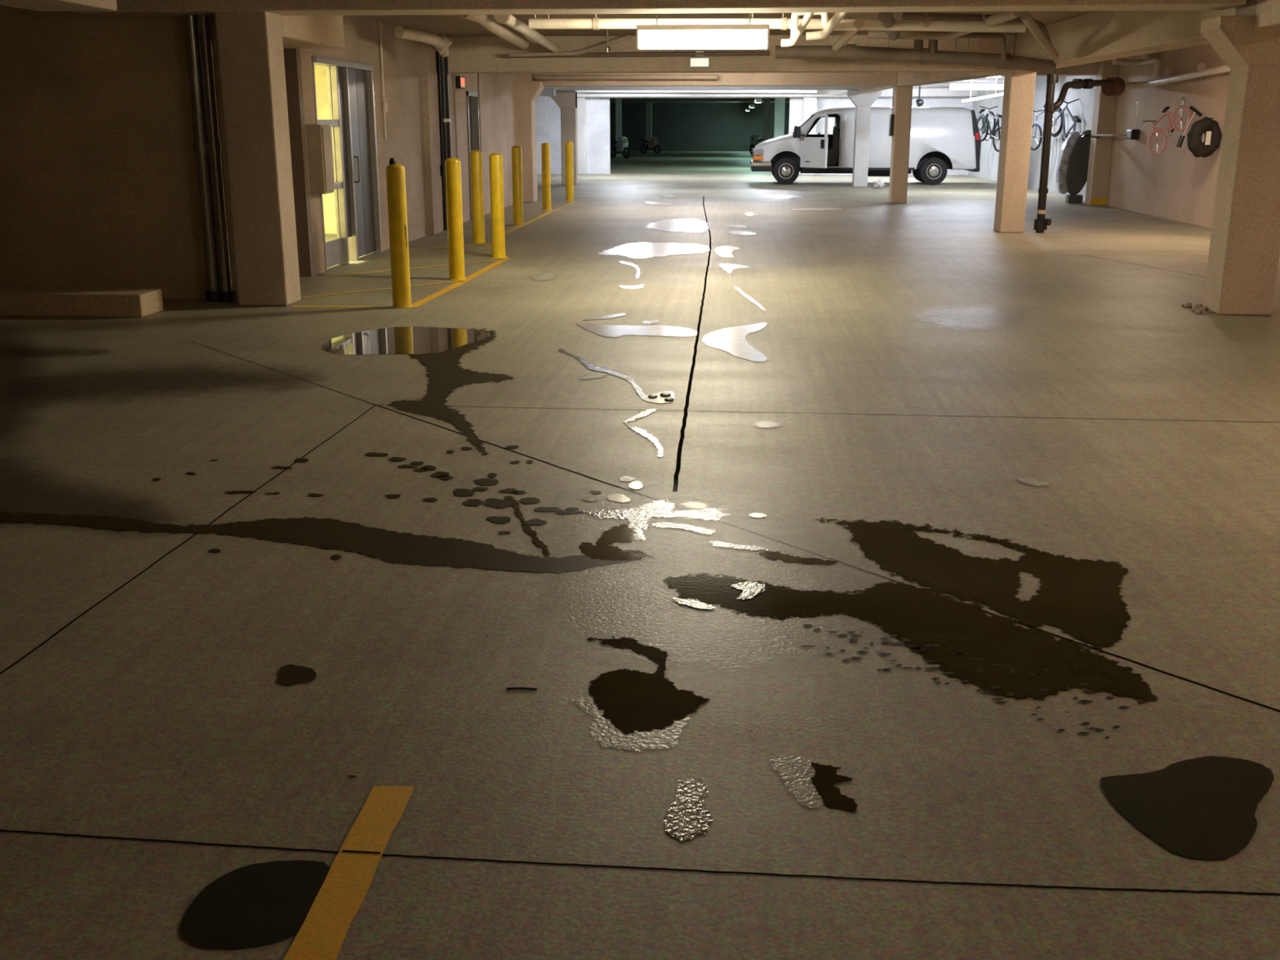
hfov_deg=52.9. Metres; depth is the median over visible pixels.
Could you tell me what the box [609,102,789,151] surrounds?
wall
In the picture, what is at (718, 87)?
ceiling beam
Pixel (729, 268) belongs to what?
puddle
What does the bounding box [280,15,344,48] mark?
girder
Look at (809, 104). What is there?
concrete column
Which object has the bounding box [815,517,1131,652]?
wet patch
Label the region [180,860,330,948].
wet patch
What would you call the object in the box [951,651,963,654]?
wet spot
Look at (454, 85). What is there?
conduit
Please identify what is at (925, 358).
floor
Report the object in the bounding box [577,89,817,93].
pipe
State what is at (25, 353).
damp patch
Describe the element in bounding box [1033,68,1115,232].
riser pipe
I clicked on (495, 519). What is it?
wet patch
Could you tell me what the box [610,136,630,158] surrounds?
motorcycle
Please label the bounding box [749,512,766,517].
puddle
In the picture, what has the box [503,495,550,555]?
wet patch
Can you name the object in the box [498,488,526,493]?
wet patch
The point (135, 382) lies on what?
damp patch
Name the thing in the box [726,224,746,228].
puddle
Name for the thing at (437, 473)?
wet patch
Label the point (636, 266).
puddle
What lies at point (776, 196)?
puddle
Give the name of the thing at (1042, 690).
wet spot
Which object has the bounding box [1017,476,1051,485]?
puddle
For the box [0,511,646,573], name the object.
wet patch
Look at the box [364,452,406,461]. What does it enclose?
wet patch
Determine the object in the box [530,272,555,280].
puddle
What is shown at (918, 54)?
ceiling beam
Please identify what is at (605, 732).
film
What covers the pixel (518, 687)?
twig
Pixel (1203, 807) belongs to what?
wet patch
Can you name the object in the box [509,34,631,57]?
pipe
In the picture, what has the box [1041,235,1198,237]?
parking line
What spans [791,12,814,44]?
pipe
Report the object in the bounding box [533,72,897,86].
ceiling beam
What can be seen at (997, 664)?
wet spots
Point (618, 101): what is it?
column
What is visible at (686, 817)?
puddle
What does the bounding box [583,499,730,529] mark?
puddle
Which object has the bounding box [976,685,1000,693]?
wet spots
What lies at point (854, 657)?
wet spot
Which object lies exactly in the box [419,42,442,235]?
pillar
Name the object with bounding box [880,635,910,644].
wet spots
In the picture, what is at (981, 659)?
wet spot
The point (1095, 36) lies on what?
girder
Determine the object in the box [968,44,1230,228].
wall
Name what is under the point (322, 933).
floor marking
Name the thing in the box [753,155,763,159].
lamp
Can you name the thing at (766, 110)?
column
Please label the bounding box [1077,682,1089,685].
wet spot
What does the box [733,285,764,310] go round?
puddle
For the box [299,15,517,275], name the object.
wall
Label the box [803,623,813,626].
wet spot
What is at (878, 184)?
plastic bag
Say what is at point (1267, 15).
girder
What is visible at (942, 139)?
van
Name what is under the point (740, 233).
puddle
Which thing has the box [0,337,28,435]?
damp patch
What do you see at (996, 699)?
wet spot
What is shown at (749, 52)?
pipe
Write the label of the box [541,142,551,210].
bollard
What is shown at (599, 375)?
puddle
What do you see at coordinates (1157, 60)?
pipe
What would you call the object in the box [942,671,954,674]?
wet spot
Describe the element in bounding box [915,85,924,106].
light
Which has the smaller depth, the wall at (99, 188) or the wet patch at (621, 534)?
the wet patch at (621, 534)
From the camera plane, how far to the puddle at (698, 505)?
5.74 m
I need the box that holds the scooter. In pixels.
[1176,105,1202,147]
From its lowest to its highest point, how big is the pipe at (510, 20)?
0.292 m
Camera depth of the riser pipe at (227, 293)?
11.99 m
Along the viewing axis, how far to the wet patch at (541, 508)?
5.67 m
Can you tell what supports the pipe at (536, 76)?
attached to the concrete column at (528, 91)
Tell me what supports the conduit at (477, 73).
attached to the wall at (404, 142)
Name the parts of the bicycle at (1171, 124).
frame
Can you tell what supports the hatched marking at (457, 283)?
on the floor
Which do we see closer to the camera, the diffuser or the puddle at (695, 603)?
the puddle at (695, 603)
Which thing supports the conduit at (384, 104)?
attached to the wall at (404, 142)
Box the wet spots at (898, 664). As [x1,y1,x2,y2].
[891,659,937,670]
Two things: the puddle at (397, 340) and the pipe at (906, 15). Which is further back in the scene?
the pipe at (906, 15)
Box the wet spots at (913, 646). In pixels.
[906,644,938,652]
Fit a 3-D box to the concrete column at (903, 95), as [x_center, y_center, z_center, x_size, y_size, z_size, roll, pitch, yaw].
[5.605,-7.462,27.601,0.340,2.950,0.450,1,15,4]
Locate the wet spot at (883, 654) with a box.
[876,650,891,655]
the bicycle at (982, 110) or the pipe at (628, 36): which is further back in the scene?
the bicycle at (982, 110)
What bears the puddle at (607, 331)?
on the floor
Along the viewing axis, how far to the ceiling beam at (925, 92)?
42.31 m
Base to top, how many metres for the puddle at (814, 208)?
0.001 m
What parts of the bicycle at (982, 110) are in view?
frame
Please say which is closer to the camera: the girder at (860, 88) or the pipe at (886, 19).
the pipe at (886, 19)
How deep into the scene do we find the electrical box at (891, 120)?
27.46 m
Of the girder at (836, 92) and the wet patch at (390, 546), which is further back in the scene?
the girder at (836, 92)
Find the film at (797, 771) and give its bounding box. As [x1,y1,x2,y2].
[770,754,822,808]
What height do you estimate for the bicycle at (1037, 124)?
1.119 m
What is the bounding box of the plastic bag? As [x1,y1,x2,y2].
[874,179,884,187]
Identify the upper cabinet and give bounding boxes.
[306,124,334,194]
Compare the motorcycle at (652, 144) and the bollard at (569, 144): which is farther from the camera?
the motorcycle at (652, 144)
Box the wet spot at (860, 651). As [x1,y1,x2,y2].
[857,647,868,653]
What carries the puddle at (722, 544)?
on the film
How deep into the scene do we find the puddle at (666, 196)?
30.33 m
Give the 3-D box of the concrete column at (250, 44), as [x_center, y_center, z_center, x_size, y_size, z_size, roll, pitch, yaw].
[-3.519,-3.106,11.851,0.470,2.950,0.420,1,15,4]
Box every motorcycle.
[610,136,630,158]
[640,137,660,153]
[749,134,763,154]
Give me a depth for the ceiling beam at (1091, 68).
26.71 m
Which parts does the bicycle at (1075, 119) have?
frame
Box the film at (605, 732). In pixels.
[570,696,693,751]
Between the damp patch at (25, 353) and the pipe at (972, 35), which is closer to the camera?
the damp patch at (25, 353)
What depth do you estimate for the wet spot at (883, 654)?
4.12 m
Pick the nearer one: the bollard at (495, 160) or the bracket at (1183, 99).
the bollard at (495, 160)
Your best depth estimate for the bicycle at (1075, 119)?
29.40 m
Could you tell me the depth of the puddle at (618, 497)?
5.85 m
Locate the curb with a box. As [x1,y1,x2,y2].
[0,287,163,317]
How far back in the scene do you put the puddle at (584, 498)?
5.84 m
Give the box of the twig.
[506,686,537,690]
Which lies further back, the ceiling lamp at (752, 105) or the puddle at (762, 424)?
the ceiling lamp at (752, 105)
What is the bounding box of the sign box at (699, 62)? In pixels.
[689,48,709,67]
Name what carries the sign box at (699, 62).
hanging from the ceiling at (451, 25)
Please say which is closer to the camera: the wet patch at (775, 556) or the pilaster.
the wet patch at (775, 556)
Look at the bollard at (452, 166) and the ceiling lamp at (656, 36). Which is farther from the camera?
the bollard at (452, 166)
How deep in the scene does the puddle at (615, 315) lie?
11.32 m
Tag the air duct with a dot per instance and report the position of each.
(547, 91)
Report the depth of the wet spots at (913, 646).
4.18 m
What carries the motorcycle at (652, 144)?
on the floor
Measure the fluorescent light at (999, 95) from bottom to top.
0.817 m
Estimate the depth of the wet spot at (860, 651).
4.14 m
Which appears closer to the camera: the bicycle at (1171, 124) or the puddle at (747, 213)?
the bicycle at (1171, 124)
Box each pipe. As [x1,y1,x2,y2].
[182,14,220,302]
[195,14,235,302]
[394,26,452,57]
[435,50,451,176]
[457,14,528,48]
[493,14,563,53]
[508,50,769,57]
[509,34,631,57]
[534,74,717,79]
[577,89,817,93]
[781,12,856,46]
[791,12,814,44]
[805,12,847,40]
[831,17,864,51]
[867,11,1023,39]
[878,12,899,40]
[902,12,1051,54]
[929,31,1006,60]
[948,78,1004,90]
[948,79,1004,82]
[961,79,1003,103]
[1019,11,1058,59]
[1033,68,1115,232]
[1101,62,1230,96]
[1111,57,1160,75]
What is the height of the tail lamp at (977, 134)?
0.200 m
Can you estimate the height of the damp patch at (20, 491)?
0.001 m
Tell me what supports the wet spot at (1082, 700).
on the floor
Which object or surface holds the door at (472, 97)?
in the wall at (404, 142)
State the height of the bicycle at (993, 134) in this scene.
1.286 m
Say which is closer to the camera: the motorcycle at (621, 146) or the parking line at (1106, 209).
the parking line at (1106, 209)
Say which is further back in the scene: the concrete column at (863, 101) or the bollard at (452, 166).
the concrete column at (863, 101)
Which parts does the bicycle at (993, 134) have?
frame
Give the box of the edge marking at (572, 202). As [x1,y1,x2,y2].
[504,201,576,232]
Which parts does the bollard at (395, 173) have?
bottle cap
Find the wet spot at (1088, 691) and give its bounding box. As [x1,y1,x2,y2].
[1083,688,1093,693]
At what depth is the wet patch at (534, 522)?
5.49 m
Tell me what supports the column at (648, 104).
on the floor
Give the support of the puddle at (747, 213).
on the floor
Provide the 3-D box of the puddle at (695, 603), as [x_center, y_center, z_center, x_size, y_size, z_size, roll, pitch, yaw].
[0.192,0.437,4.552,0.180,0.001,0.148,1,15,4]
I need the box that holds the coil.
[1186,116,1222,157]
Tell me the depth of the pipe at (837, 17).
13.50 m
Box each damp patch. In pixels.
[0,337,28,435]
[0,463,157,521]
[18,349,77,355]
[20,368,298,398]
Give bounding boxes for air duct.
[539,86,555,96]
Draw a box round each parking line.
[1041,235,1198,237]
[1106,208,1203,226]
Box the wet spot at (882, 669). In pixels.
[876,667,891,671]
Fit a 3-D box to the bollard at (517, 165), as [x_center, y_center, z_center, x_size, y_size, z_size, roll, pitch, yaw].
[-2.066,-4.966,21.682,0.200,1.295,0.200,1,15,4]
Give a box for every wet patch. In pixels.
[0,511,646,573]
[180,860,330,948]
[225,490,254,493]
[276,664,315,684]
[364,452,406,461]
[388,328,513,454]
[398,461,453,479]
[453,472,511,507]
[486,515,511,523]
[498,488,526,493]
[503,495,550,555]
[519,497,540,503]
[523,518,546,524]
[533,506,583,514]
[577,523,653,560]
[586,635,709,734]
[662,573,1157,703]
[758,551,837,564]
[810,761,857,811]
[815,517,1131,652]
[1100,755,1274,859]
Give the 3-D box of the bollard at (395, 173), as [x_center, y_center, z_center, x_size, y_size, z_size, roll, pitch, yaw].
[-2.220,-2.267,11.823,0.200,1.347,0.200,1,15,4]
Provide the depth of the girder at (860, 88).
31.98 m
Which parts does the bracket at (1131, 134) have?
arm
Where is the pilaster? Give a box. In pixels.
[1084,57,1119,205]
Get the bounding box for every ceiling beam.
[74,0,1246,16]
[435,33,1015,73]
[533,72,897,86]
[555,85,857,90]
[577,88,977,97]
[775,35,1056,74]
[912,75,1004,88]
[1003,62,1097,75]
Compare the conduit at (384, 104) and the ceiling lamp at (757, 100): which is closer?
the conduit at (384, 104)
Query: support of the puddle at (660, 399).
on the floor
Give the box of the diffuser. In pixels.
[638,29,767,49]
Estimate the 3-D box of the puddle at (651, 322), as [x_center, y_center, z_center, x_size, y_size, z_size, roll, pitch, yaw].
[0.088,-1.358,11.048,0.202,0.001,0.373,1,15,4]
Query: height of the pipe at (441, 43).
0.296 m
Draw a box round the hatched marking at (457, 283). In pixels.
[292,243,510,307]
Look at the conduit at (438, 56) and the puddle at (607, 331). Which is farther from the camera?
the conduit at (438, 56)
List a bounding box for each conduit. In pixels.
[378,20,387,138]
[436,35,447,230]
[453,73,457,158]
[477,73,481,151]
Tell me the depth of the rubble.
11.71 m
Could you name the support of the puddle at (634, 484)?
on the film
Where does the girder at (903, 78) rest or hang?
attached to the ceiling at (451, 25)
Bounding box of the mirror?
[792,125,805,137]
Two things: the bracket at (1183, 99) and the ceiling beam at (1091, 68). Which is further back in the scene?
the ceiling beam at (1091, 68)
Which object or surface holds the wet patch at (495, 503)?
on the floor
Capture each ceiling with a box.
[362,10,1093,102]
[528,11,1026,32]
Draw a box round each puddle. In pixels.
[322,326,490,355]
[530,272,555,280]
[557,348,644,399]
[576,322,697,337]
[579,373,606,379]
[581,496,598,501]
[583,313,625,320]
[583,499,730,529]
[598,241,710,258]
[607,493,630,502]
[619,261,640,278]
[619,284,644,288]
[619,475,634,481]
[622,408,663,457]
[628,480,642,488]
[641,391,675,403]
[642,320,658,324]
[644,200,672,204]
[645,217,708,232]
[652,521,715,534]
[661,194,676,198]
[662,777,713,841]
[671,596,715,608]
[681,501,708,509]
[702,322,767,362]
[709,541,767,550]
[713,245,739,257]
[719,262,750,273]
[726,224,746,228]
[728,231,755,235]
[731,580,765,599]
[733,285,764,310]
[744,212,753,215]
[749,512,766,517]
[754,420,780,427]
[763,194,803,198]
[791,207,842,210]
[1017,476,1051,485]
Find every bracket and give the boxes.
[1081,128,1139,139]
[1180,97,1184,114]
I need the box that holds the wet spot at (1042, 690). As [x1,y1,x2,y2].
[1037,688,1050,694]
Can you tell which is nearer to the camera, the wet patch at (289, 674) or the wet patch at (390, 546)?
the wet patch at (289, 674)
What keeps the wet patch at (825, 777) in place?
on the floor
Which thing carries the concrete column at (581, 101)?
on the floor
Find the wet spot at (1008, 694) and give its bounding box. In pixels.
[1006,692,1014,696]
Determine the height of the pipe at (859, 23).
0.190 m
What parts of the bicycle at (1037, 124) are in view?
frame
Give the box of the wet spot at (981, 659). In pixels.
[968,657,984,660]
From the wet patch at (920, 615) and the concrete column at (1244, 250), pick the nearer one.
the wet patch at (920, 615)
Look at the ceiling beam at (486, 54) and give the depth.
19.72 m
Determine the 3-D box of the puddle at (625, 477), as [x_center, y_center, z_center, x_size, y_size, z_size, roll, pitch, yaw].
[-0.063,-0.007,6.164,0.114,0.001,0.178,1,15,4]
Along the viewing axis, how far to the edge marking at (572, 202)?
23.24 m
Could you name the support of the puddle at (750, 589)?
on the wet patch at (920, 615)
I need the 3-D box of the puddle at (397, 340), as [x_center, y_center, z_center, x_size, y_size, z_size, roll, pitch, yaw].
[-1.855,-1.114,10.169,1.439,0.001,1.795,1,15,4]
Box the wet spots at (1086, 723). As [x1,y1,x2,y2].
[1078,722,1104,734]
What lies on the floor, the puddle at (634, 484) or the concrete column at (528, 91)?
the concrete column at (528, 91)
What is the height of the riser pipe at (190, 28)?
2.950 m
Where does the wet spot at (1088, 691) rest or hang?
on the floor
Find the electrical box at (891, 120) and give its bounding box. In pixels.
[888,85,894,136]
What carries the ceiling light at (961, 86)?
hanging from the ceiling at (451, 25)
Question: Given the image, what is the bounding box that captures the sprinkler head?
[604,30,610,53]
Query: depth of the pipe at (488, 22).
14.33 m
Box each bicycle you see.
[976,108,995,137]
[977,106,1001,151]
[1030,106,1062,151]
[1051,98,1081,142]
[1142,105,1191,155]
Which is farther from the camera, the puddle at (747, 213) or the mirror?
the mirror
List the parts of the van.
bumper trim, door panel, seat, moulding, door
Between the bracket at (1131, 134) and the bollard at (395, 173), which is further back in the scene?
the bracket at (1131, 134)
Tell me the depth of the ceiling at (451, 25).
16.87 m
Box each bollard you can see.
[386,158,413,307]
[444,157,466,280]
[470,150,486,243]
[488,152,506,257]
[511,146,524,225]
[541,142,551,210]
[564,141,574,201]
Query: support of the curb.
on the floor
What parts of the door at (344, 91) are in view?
glazing rail, notice panel, kick panel, bronze panel, pull handle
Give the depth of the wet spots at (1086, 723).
3.61 m
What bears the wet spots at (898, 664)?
on the floor
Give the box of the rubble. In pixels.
[1182,302,1210,314]
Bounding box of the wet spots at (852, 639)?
[828,631,862,641]
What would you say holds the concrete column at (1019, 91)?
on the floor
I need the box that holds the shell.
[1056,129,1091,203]
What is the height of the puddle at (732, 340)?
0.001 m
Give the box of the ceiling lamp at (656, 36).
[636,13,769,49]
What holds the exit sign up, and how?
attached to the wall at (404, 142)
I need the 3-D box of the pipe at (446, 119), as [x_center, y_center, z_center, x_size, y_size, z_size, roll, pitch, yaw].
[-3.084,-5.789,19.998,0.255,2.121,0.184,1,15,4]
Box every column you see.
[214,11,301,306]
[515,73,544,202]
[551,90,577,184]
[577,97,586,174]
[615,98,622,156]
[645,102,652,151]
[763,97,770,141]
[773,97,785,137]
[800,96,817,175]
[846,87,881,186]
[888,84,912,203]
[993,71,1036,232]
[1200,0,1279,315]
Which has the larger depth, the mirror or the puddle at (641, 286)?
the mirror
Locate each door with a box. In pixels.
[311,56,382,271]
[466,90,479,219]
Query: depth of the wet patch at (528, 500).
5.80 m
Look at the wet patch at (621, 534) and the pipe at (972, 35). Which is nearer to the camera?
the wet patch at (621, 534)
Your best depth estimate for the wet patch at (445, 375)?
8.46 m
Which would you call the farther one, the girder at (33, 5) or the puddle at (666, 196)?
the puddle at (666, 196)
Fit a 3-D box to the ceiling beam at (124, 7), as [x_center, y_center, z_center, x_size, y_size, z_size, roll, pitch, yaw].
[0.028,-4.294,11.268,10.100,0.350,0.550,1,15,4]
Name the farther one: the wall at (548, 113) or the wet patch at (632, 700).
the wall at (548, 113)
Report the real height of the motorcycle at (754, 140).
1.058 m
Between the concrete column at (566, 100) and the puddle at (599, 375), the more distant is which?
the concrete column at (566, 100)
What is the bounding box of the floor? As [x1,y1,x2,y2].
[0,151,1279,959]
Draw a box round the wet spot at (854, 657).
[842,656,862,662]
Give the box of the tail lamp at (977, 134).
[975,132,979,140]
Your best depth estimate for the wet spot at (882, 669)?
4.00 m
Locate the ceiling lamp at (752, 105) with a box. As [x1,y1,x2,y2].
[749,97,754,107]
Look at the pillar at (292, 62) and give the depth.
14.03 m
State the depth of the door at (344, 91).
15.74 m
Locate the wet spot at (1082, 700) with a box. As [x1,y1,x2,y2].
[1073,697,1093,702]
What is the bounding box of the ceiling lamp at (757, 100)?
[755,98,761,102]
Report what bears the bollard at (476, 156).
on the floor
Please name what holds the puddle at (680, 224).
on the floor
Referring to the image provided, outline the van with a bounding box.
[750,106,981,185]
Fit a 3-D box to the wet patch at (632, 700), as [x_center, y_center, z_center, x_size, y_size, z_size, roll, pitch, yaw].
[0.008,0.613,3.924,0.448,0.001,0.756,1,15,4]
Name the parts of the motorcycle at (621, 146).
seat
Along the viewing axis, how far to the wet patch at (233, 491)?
5.94 m
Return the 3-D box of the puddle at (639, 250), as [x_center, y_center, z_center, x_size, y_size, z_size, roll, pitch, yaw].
[0.202,-3.118,17.411,1.623,0.001,3.190,1,15,4]
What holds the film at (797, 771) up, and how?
on the floor
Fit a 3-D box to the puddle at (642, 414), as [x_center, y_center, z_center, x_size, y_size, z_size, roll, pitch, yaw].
[0.023,-0.272,7.122,0.306,0.001,1.270,1,15,4]
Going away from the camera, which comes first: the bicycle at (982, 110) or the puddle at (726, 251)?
the puddle at (726, 251)
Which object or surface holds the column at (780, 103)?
on the floor
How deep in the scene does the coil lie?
20.49 m
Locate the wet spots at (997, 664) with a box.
[992,662,1016,673]
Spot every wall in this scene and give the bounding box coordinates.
[0,4,238,299]
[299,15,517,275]
[535,90,973,175]
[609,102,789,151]
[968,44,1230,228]
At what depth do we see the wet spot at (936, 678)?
3.93 m
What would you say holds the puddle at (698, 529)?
on the film
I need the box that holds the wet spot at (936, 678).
[932,677,940,684]
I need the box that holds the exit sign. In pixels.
[456,75,464,88]
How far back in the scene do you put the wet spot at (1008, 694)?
3.83 m
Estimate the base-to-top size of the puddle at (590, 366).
0.001 m
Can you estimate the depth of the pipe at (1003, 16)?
16.31 m
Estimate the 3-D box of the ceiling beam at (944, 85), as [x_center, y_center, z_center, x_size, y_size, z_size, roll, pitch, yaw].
[8.300,-10.664,34.339,4.200,0.370,0.500,1,15,4]
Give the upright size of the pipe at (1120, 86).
0.479 m
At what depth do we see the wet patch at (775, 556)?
5.03 m
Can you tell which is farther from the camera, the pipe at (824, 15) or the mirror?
the mirror
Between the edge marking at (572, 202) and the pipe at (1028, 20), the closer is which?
the pipe at (1028, 20)
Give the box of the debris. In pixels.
[648,391,673,400]
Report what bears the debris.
on the puddle at (660, 399)
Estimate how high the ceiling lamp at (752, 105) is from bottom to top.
0.520 m
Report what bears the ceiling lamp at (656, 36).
hanging from the ceiling at (451, 25)
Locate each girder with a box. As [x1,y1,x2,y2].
[0,0,116,11]
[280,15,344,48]
[833,89,856,95]
[857,85,894,92]
[897,71,1004,85]
[1012,6,1237,71]
[1253,0,1279,27]
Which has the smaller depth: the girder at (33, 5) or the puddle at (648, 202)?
the girder at (33, 5)
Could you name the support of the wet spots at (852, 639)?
on the floor
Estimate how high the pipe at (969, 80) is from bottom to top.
0.278 m
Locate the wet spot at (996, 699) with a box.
[992,697,1008,703]
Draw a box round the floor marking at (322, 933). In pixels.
[283,786,413,959]
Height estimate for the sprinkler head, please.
0.340 m
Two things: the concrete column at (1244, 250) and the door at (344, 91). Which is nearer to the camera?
the concrete column at (1244, 250)

